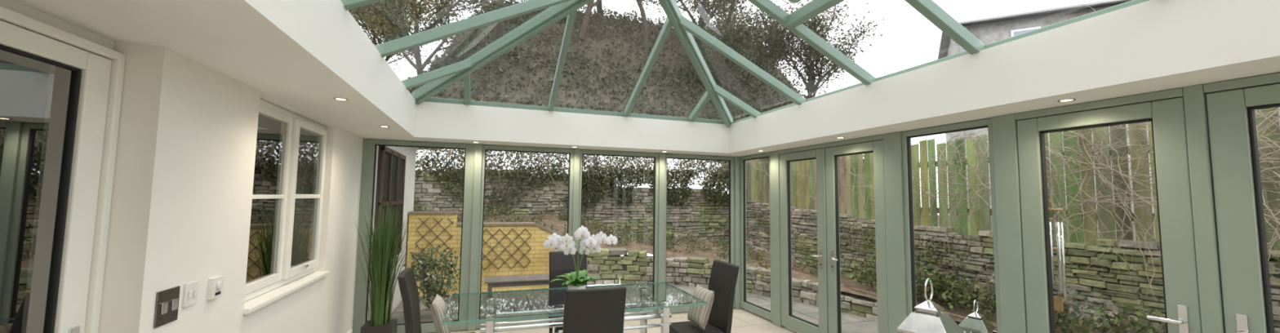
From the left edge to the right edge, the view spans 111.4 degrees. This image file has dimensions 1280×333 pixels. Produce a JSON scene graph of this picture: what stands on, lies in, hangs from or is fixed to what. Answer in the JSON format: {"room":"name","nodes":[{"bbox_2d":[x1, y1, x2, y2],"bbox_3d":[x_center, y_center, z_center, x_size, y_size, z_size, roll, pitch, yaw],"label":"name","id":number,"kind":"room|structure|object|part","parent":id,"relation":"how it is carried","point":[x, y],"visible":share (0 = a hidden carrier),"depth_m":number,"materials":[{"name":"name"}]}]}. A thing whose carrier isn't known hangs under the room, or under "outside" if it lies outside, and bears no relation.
{"room":"sunroom","nodes":[
{"label":"sunroom","id":0,"kind":"room"},
{"bbox_2d":[0,48,280,332],"bbox_3d":[-3.942,0.403,0.853,3.340,2.700,7.650,2,-4,-19],"label":"window glass","id":1,"kind":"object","parent":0,"point":[24,81],"depth_m":4.14,"materials":[{"name":"clear glass"}]},
{"bbox_2d":[0,0,363,332],"bbox_3d":[-2.204,0.577,1.501,0.360,2.290,7.550,2,-4,-19],"label":"wall","id":2,"kind":"structure","parent":0,"point":[180,210],"depth_m":2.16,"materials":[{"name":"beige paint"}]},
{"bbox_2d":[0,5,125,332],"bbox_3d":[-2.096,0.590,1.304,0.136,2.238,1.106,2,-4,-19],"label":"door","id":3,"kind":"structure","parent":2,"relation":"in","point":[82,214],"depth_m":1.74,"materials":[{"name":"white wood"}]},
{"bbox_3d":[-2.198,0.735,1.683,0.071,0.200,0.150,2,-4,-19],"label":"handle","id":4,"kind":"part","parent":3,"relation":"part of","materials":[{"name":"silver metal"}]},
{"bbox_2d":[153,285,180,328],"bbox_3d":[-2.189,0.650,2.026,0.016,0.160,0.150,2,-4,-19],"label":"double light switch","id":5,"kind":"object","parent":2,"relation":"attached to","point":[166,306],"visible":1,"depth_m":2.01,"materials":[{"name":"metal"}]},
{"bbox_2d":[182,280,199,307],"bbox_3d":[-2.243,0.638,2.183,0.016,0.115,0.100,2,-4,-19],"label":"wall switch","id":6,"kind":"object","parent":2,"relation":"attached to","point":[191,289],"visible":1,"depth_m":2.17,"materials":[{"name":"white plastic"}]},
{"bbox_2d":[206,275,224,300],"bbox_3d":[-2.300,0.658,2.374,0.034,0.110,0.100,2,-4,-19],"label":"thermostat","id":7,"kind":"object","parent":2,"relation":"attached to","point":[215,285],"visible":1,"depth_m":2.35,"materials":[{"name":"white plastic"}]},
{"bbox_2d":[244,98,327,302],"bbox_3d":[-2.740,0.245,3.368,0.105,1.337,1.410,2,-4,-19],"label":"frame","id":8,"kind":"object","parent":2,"relation":"attached to","point":[282,273],"visible":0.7,"depth_m":3.36,"materials":[{"name":"white wood"}]},
{"bbox_2d":[242,271,329,315],"bbox_3d":[-2.729,0.933,3.325,0.205,0.037,1.440,2,-4,-19],"label":"windowsill","id":9,"kind":"structure","parent":2,"relation":"attached to","point":[255,304],"depth_m":3.15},
{"bbox_2d":[423,307,798,332],"bbox_3d":[0.176,1.867,2.228,5.520,0.120,7.520,2,-4,-19],"label":"floor","id":10,"kind":"structure","parent":0,"point":[744,321],"depth_m":5.65,"materials":[{"name":"tile"}]},
{"bbox_2d":[355,203,416,332],"bbox_3d":[-2.708,1.150,4.579,0.592,1.574,0.612,2,-4,-19],"label":"potted plant","id":11,"kind":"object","parent":10,"relation":"on","point":[380,273],"depth_m":4.53,"materials":[{"name":"green plant"}]},
{"bbox_2d":[352,138,475,332],"bbox_3d":[-2.662,0.831,5.229,1.230,2.265,0.070,2,-4,-19],"label":"frame","id":12,"kind":"object","parent":10,"relation":"on","point":[367,179],"visible":0.76,"depth_m":5.14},
{"bbox_2d":[397,267,475,332],"bbox_3d":[-1.610,1.352,3.465,0.570,1.040,0.410,2,-4,-19],"label":"dining chair","id":13,"kind":"object","parent":10,"relation":"on","point":[407,284],"visible":1,"depth_m":3.36,"materials":[{"name":"black leather"}]},
{"bbox_2d":[430,293,451,332],"bbox_3d":[-1.587,1.208,3.483,0.149,0.323,0.340,2,-4,-19],"label":"striped cushion","id":14,"kind":"object","parent":13,"relation":"on","point":[437,308],"visible":0.94,"depth_m":3.36,"materials":[{"name":"fabric"}]},
{"bbox_2d":[475,144,573,328],"bbox_3d":[-1.468,0.876,5.643,1.200,2.265,0.070,2,-4,-19],"label":"frame","id":15,"kind":"object","parent":10,"relation":"on","point":[485,147],"visible":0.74,"depth_m":5.55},
{"bbox_2d":[548,250,586,332],"bbox_3d":[-0.723,1.442,4.564,0.410,1.040,0.570,2,-4,-19],"label":"dining chair","id":16,"kind":"object","parent":10,"relation":"on","point":[560,264],"visible":0.38,"depth_m":4.72,"materials":[{"name":"black leather"}]},
{"bbox_2d":[441,281,708,332],"bbox_3d":[-0.564,1.535,3.817,2.086,0.751,0.966,2,-4,-19],"label":"glass dining table","id":17,"kind":"object","parent":10,"relation":"on","point":[664,305],"visible":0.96,"depth_m":3.81,"materials":[{"name":"clear glass"}]},
{"bbox_2d":[543,225,617,289],"bbox_3d":[-0.516,0.836,3.800,0.640,0.641,0.400,2,-4,-19],"label":"potted orchid","id":18,"kind":"object","parent":17,"relation":"on","point":[577,278],"visible":0.98,"depth_m":3.77,"materials":[{"name":"white plant"}]},
{"bbox_3d":[-0.546,1.088,3.769,0.160,0.135,0.160,2,-4,-19],"label":"pot","id":19,"kind":"part","parent":18,"relation":"part of","materials":[{"name":"white ceramic"}]},
{"bbox_2d":[562,286,626,332],"bbox_3d":[-0.375,1.339,3.079,0.410,1.040,0.570,2,-4,-19],"label":"dining chair","id":20,"kind":"object","parent":10,"relation":"on","point":[599,310],"visible":1,"depth_m":2.86,"materials":[{"name":"black leather"}]},
{"bbox_2d":[467,143,742,331],"bbox_3d":[-0.255,0.928,6.057,3.895,2.290,0.120,2,-4,-19],"label":"window frame","id":21,"kind":"structure","parent":10,"relation":"on","point":[478,147],"depth_m":5.84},
{"bbox_2d":[577,149,658,316],"bbox_3d":[-0.301,0.919,6.046,1.190,2.265,0.070,2,-4,-19],"label":"frame","id":22,"kind":"object","parent":10,"relation":"on","point":[583,152],"visible":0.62,"depth_m":6.16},
{"bbox_2d":[664,153,734,312],"bbox_3d":[0.865,0.963,6.450,1.180,2.265,0.070,2,-4,-19],"label":"frame","id":23,"kind":"object","parent":10,"relation":"on","point":[731,159],"visible":0.49,"depth_m":6.57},
{"bbox_2d":[669,260,738,332],"bbox_3d":[0.568,1.416,3.987,0.570,1.040,0.410,2,-4,-19],"label":"dining chair","id":24,"kind":"object","parent":10,"relation":"on","point":[723,277],"visible":0.87,"depth_m":3.99,"materials":[{"name":"black leather"}]},
{"bbox_2d":[687,284,715,329],"bbox_3d":[0.551,1.269,3.969,0.149,0.323,0.340,2,-4,-19],"label":"striped cushion","id":25,"kind":"object","parent":24,"relation":"on","point":[698,314],"visible":0.88,"depth_m":3.88,"materials":[{"name":"fabric"}]},
{"bbox_2d":[740,152,772,321],"bbox_3d":[1.682,0.958,6.247,0.070,2.265,0.790,2,-4,-19],"label":"frame","id":26,"kind":"object","parent":10,"relation":"on","point":[762,312],"visible":0.71,"depth_m":6.51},
{"bbox_2d":[897,278,964,332],"bbox_3d":[1.989,1.327,2.981,0.305,1.110,0.305,4,-5,-39],"label":"candle lantern","id":27,"kind":"object","parent":10,"relation":"on","point":[929,317],"visible":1,"depth_m":2.95,"materials":[{"name":"metal"}]},
{"bbox_2d":[902,118,1001,332],"bbox_3d":[2.592,0.782,3.639,0.070,2.265,0.785,2,-4,-19],"label":"frame","id":28,"kind":"object","parent":10,"relation":"on","point":[984,123],"visible":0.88,"depth_m":3.94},
{"bbox_2d":[770,71,1279,332],"bbox_3d":[2.738,0.761,3.212,0.115,2.290,5.650,2,-4,-19],"label":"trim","id":29,"kind":"structure","parent":10,"relation":"on","point":[1005,140],"depth_m":3.17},
{"bbox_2d":[779,148,828,332],"bbox_3d":[1.967,0.914,5.307,0.136,2.205,0.815,2,-4,-19],"label":"leaf","id":30,"kind":"object","parent":29,"relation":"attached to","point":[797,324],"depth_m":5.47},
{"bbox_3d":[2.024,1.052,5.014,0.062,0.230,0.138,2,-4,-19],"label":"handle","id":31,"kind":"part","parent":30,"relation":"part of","materials":[{"name":"silver metal"}]},
{"bbox_2d":[824,139,888,332],"bbox_3d":[2.233,0.863,4.544,0.136,2.205,0.785,2,-4,-19],"label":"leaf","id":32,"kind":"object","parent":29,"relation":"attached to","point":[832,153],"depth_m":4.74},
{"bbox_3d":[2.115,1.034,4.753,0.062,0.230,0.138,2,-4,-19],"label":"handle","id":33,"kind":"part","parent":32,"relation":"part of","materials":[{"name":"silver metal"}]},
{"bbox_2d":[1016,97,1202,332],"bbox_3d":[2.868,0.740,2.723,0.136,2.205,0.810,2,-4,-19],"label":"leaf","id":34,"kind":"object","parent":29,"relation":"attached to","point":[1166,117],"depth_m":2.52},
{"bbox_3d":[2.928,0.877,2.422,0.062,0.230,0.138,2,-4,-19],"label":"handle","id":35,"kind":"part","parent":34,"relation":"part of","materials":[{"name":"silver metal"}]},
{"bbox_2d":[1205,83,1279,332],"bbox_3d":[3.170,0.682,1.858,0.136,2.205,0.865,2,-4,-19],"label":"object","id":36,"kind":"structure","parent":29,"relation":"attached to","point":[1234,153],"depth_m":2.22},
{"bbox_3d":[3.027,0.858,2.138,0.062,0.230,0.138,2,-4,-19],"label":"handle","id":37,"kind":"part","parent":36,"relation":"part of","materials":[{"name":"silver metal"}]},
{"bbox_2d":[13,0,1279,156],"bbox_3d":[0.240,-0.679,2.438,5.500,0.410,7.550,2,-4,-19],"label":"ceiling","id":38,"kind":"structure","parent":0,"point":[304,55],"depth_m":2.63,"materials":[{"name":"white paint"}]},
{"bbox_2d":[333,97,348,101],"bbox_3d":[-2.042,-0.460,2.980,0.084,0.006,0.084,2,-4,-19],"label":"recessed light","id":39,"kind":"object","parent":38,"relation":"in","point":[335,98],"visible":1,"depth_m":2.97,"materials":[{"name":"silver metal"}]},
{"bbox_2d":[340,0,1148,127],"bbox_3d":[0.436,-1.387,2.591,4.300,1.112,6.580,2,-4,-19],"label":"roof frame","id":40,"kind":"object","parent":38,"relation":"attached to","point":[437,80],"visible":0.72,"depth_m":4.25,"materials":[{"name":"green metal"}]},
{"bbox_3d":[0.952,-1.572,3.134,1.133,0.604,0.890,2,-4,-19],"label":"vent sash","id":41,"kind":"part","parent":40,"relation":"part of","materials":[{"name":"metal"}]},
{"bbox_2d":[1048,133,1066,311],"bbox_3d":[2.973,0.294,3.192,0.245,1.504,0.109,2,-4,-19],"label":"wind chime","id":42,"kind":"object","parent":38,"relation":"hanging from","point":[1058,301],"visible":0.66,"depth_m":3.16,"materials":[{"name":"silver metal"}]},
{"bbox_2d":[1057,97,1075,102],"bbox_3d":[2.686,-0.418,2.748,0.084,0.006,0.084,2,-4,-19],"label":"recessed light","id":43,"kind":"object","parent":38,"relation":"in","point":[1069,99],"visible":1,"depth_m":2.74,"materials":[{"name":"silver metal"}]},
{"label":"outside","id":44,"kind":"structure","parent":0,"visible":0},
{"bbox_2d":[414,4,921,217],"bbox_3d":[-4.452,-1.514,19.137,32.000,12.584,16.000,2,-4,-19],"label":"wooded hillside","id":45,"kind":"structure","parent":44,"point":[540,73],"depth_m":15.96,"materials":[{"name":"plant"}]},
{"bbox_2d":[348,0,444,70],"bbox_3d":[-10.336,-4.620,17.008,4.376,6.445,5.294,-3,-5,39],"label":"tree","id":46,"kind":"object","parent":45,"relation":"on","point":[375,37],"visible":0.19,"depth_m":17.03,"materials":[{"name":"green plant"}]},
{"bbox_2d":[350,0,506,87],"bbox_3d":[-6.332,-5.187,12.922,5.544,7.008,4.341,3,-5,-25],"label":"tree","id":47,"kind":"object","parent":45,"relation":"on","point":[377,12],"visible":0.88,"depth_m":13.11,"materials":[{"name":"green plant"}]},
{"bbox_2d":[495,0,503,39],"bbox_3d":[-4.928,-7.935,16.115,4.862,7.161,5.882,0,-4,10],"label":"tree","id":48,"kind":"object","parent":45,"relation":"on","point":[498,25],"visible":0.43,"depth_m":15.76,"materials":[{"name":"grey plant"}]},
{"bbox_2d":[577,0,604,41],"bbox_3d":[-2.485,-9.094,17.887,5.107,8.245,6.522,-1,-5,27],"label":"tree","id":49,"kind":"object","parent":45,"relation":"on","point":[583,31],"visible":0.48,"depth_m":17.35,"materials":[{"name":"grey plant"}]},
{"bbox_2d":[596,0,602,17],"bbox_3d":[-1.744,-10.874,20.796,6.471,7.877,5.348,2,-4,-13],"label":"tree","id":50,"kind":"object","parent":45,"relation":"on","point":[599,6],"visible":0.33,"depth_m":20.58,"materials":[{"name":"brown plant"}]},
{"bbox_2d":[407,0,864,163],"bbox_3d":[-0.558,-4.029,17.328,16.384,8.395,8.903,2,-4,-19],"label":"undergrowth","id":51,"kind":"object","parent":45,"relation":"on","point":[437,63],"visible":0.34,"depth_m":16.45,"materials":[{"name":"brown plant"}]},
{"bbox_2d":[626,0,657,54],"bbox_3d":[0.224,-7.901,18.331,4.862,7.161,5.882,3,-5,-27],"label":"tree","id":52,"kind":"object","parent":45,"relation":"on","point":[646,33],"visible":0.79,"depth_m":18.26,"materials":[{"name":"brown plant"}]},
{"bbox_2d":[641,0,746,45],"bbox_3d":[2.534,-8.738,19.577,7.175,9.070,5.617,0,-4,4],"label":"tree","id":53,"kind":"object","parent":45,"relation":"on","point":[702,2],"visible":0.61,"depth_m":19.29,"materials":[{"name":"green plant"}]},
{"bbox_2d":[666,0,809,116],"bbox_3d":[3.745,-4.863,16.216,4.851,7.833,6.196,1,-4,-11],"label":"tree","id":54,"kind":"object","parent":45,"relation":"on","point":[729,30],"visible":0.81,"depth_m":15.13,"materials":[{"name":"green plant"}]},
{"bbox_2d":[733,0,886,98],"bbox_3d":[5.854,-3.260,15.739,5.294,6.445,4.376,-1,-5,25],"label":"tree","id":55,"kind":"object","parent":45,"relation":"on","point":[807,53],"visible":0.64,"depth_m":15.17,"materials":[{"name":"green plant"}]},
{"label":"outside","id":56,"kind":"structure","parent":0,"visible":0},
{"bbox_2d":[391,284,877,332],"bbox_3d":[1.793,2.044,2.849,7.994,0.156,12.450,2,-4,-19],"label":"patio","id":57,"kind":"structure","parent":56,"point":[532,300],"depth_m":7.08,"materials":[{"name":"grey stone"}]},
{"bbox_2d":[402,244,460,311],"bbox_3d":[-2.949,1.653,6.318,0.805,1.000,0.808,2,-4,-19],"label":"variegated shrub","id":58,"kind":"object","parent":57,"relation":"on","point":[423,276],"visible":0.88,"depth_m":6.24,"materials":[{"name":"green plant"}]},
{"bbox_2d":[484,274,549,297],"bbox_3d":[-1.687,1.992,6.950,1.500,0.450,0.460,2,-4,-19],"label":"garden bench","id":59,"kind":"object","parent":57,"relation":"on","point":[539,279],"visible":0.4,"depth_m":6.75,"materials":[{"name":"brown wood"}]},
{"bbox_2d":[562,248,997,332],"bbox_3d":[1.773,1.946,7.491,7.428,0.802,1.974,-2,-5,33],"label":"stone wall","id":60,"kind":"structure","parent":57,"relation":"on","point":[635,267],"depth_m":8.71,"materials":[{"name":"grey stone"}]},
{"bbox_2d":[958,299,995,332],"bbox_3d":[3.334,1.707,4.316,0.244,0.765,0.244,4,-5,-36],"label":"candle lantern","id":61,"kind":"object","parent":57,"relation":"on","point":[975,322],"visible":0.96,"depth_m":4.28,"materials":[{"name":"metal"}]},
{"bbox_2d":[746,200,1279,332],"bbox_3d":[5.059,1.373,5.894,0.394,1.820,14.294,2,-4,-19],"label":"stone wall","id":62,"kind":"structure","parent":57,"relation":"on","point":[1135,289],"depth_m":5.36,"materials":[{"name":"stone"}]},
{"bbox_2d":[746,106,1279,260],"bbox_3d":[5.312,0.221,5.460,0.080,1.653,14.973,2,-4,-19],"label":"fence","id":63,"kind":"object","parent":62,"relation":"on","point":[762,179],"visible":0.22,"depth_m":6.30,"materials":[{"name":"green wood"}]},
{"bbox_2d":[746,3,1279,316],"bbox_3d":[4.690,-0.166,6.306,0.482,3.237,12.035,2,-4,-19],"label":"bare shrub","id":64,"kind":"object","parent":62,"relation":"attached to","point":[1273,146],"visible":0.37,"depth_m":4.95,"materials":[{"name":"brown plant"}]},
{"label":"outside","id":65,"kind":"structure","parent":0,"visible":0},
{"bbox_2d":[406,211,564,296],"bbox_3d":[-2.772,1.573,8.064,2.708,1.470,0.280,2,-4,-19],"label":"brick wall","id":66,"kind":"structure","parent":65,"point":[539,255],"depth_m":7.98,"materials":[{"name":"brick"}]},
{"bbox_2d":[414,217,453,269],"bbox_3d":[-3.605,1.352,7.652,0.601,0.900,0.016,2,-4,-19],"label":"trellis","id":67,"kind":"object","parent":66,"relation":"attached to","point":[419,218],"visible":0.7,"depth_m":7.66,"materials":[{"name":"brown wood"}]},
{"bbox_2d":[481,228,531,270],"bbox_3d":[-2.620,1.514,7.984,1.231,0.750,0.016,2,-4,-19],"label":"trellis","id":68,"kind":"object","parent":66,"relation":"attached to","point":[486,228],"visible":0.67,"depth_m":8.02,"materials":[{"name":"brown wood"}]},
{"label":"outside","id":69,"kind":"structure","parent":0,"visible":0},
{"bbox_2d":[920,214,1155,242],"bbox_3d":[20.868,1.075,6.834,30.000,0.721,23.300,2,-4,-19],"label":"ground","id":70,"kind":"structure","parent":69,"point":[1133,222],"depth_m":9.85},
{"bbox_2d":[946,6,1279,217],"bbox_3d":[18.307,-1.436,14.259,13.000,8.640,6.000,-2,-5,28],"label":"wall","id":71,"kind":"structure","parent":70,"relation":"on","point":[988,33],"depth_m":14.44,"materials":[{"name":"painted plaster"}]},
{"bbox_2d":[1010,26,1040,36],"bbox_3d":[15.965,-2.761,12.194,8.600,3.650,0.070,-2,-5,28],"label":"windows","id":72,"kind":"structure","parent":71,"relation":"in","point":[1015,32],"depth_m":14.21,"materials":[{"name":"white plastic"}]},
{"bbox_2d":[937,0,1131,59],"bbox_3d":[18.332,-5.689,14.512,13.600,2.120,6.718,-2,-5,28],"label":"slate roof","id":73,"kind":"structure","parent":71,"relation":"on","point":[945,39],"depth_m":14.28,"materials":[{"name":"stone"}]},
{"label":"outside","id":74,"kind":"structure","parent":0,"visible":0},
{"bbox_2d":[456,213,1065,332],"bbox_3d":[1.010,1.368,5.115,7.750,1.156,12.850,2,-4,-19],"label":"soil bed","id":75,"kind":"object","parent":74,"point":[863,290],"visible":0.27,"depth_m":9.35,"materials":[{"name":"brown soil"}]},
{"bbox_2d":[483,202,567,235],"label":"plants","id":76,"kind":"object","parent":75,"relation":"on","point":[492,212],"depth_m":9.68,"materials":[{"name":"green plant"}]},
{"bbox_2d":[413,97,756,216],"bbox_3d":[-2.226,-0.162,10.632,12.203,2.807,1.990,2,-4,-20],"label":"ivy hedge","id":77,"kind":"object","parent":75,"relation":"on","point":[614,177],"visible":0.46,"depth_m":11.07,"materials":[{"name":"green plant"}]},
{"bbox_2d":[581,209,653,246],"label":"plants","id":78,"kind":"object","parent":75,"relation":"on","point":[619,235],"depth_m":10.06,"materials":[{"name":"green plant"}]},
{"bbox_2d":[666,232,728,260],"label":"plants","id":79,"kind":"object","parent":75,"relation":"on","point":[723,244],"depth_m":10.41,"materials":[{"name":"green plant"}]},
{"bbox_2d":[746,244,770,278],"label":"plants","id":80,"kind":"object","parent":75,"relation":"on","point":[748,255],"depth_m":8.90,"materials":[{"name":"green plant"}]},
{"bbox_2d":[791,258,817,275],"label":"plants","id":81,"kind":"object","parent":75,"relation":"on","point":[802,260],"depth_m":8.69,"materials":[{"name":"green plant"}]},
{"bbox_2d":[746,212,1279,332],"bbox_3d":[4.200,1.492,6.804,0.837,1.283,10.838,2,-4,-19],"label":"shrub","id":82,"kind":"object","parent":75,"relation":"on","point":[953,292],"visible":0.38,"depth_m":5.75,"materials":[{"name":"green plant"}]},
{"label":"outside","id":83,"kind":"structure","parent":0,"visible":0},
{"bbox_2d":[413,168,728,253],"bbox_3d":[-2.423,1.156,10.913,10.978,2.139,0.394,2,-4,-19],"label":"stone wall","id":84,"kind":"structure","parent":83,"point":[698,217],"depth_m":11.27,"materials":[{"name":"grey stone"}]},
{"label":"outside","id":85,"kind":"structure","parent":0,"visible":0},
{"bbox_2d":[367,145,436,320],"bbox_3d":[-4.850,0.251,6.426,3.060,3.980,3.370,2,-4,-19],"label":"outbuilding","id":86,"kind":"structure","parent":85,"point":[395,166],"depth_m":6.36,"materials":[{"name":"stone"}]}
]}

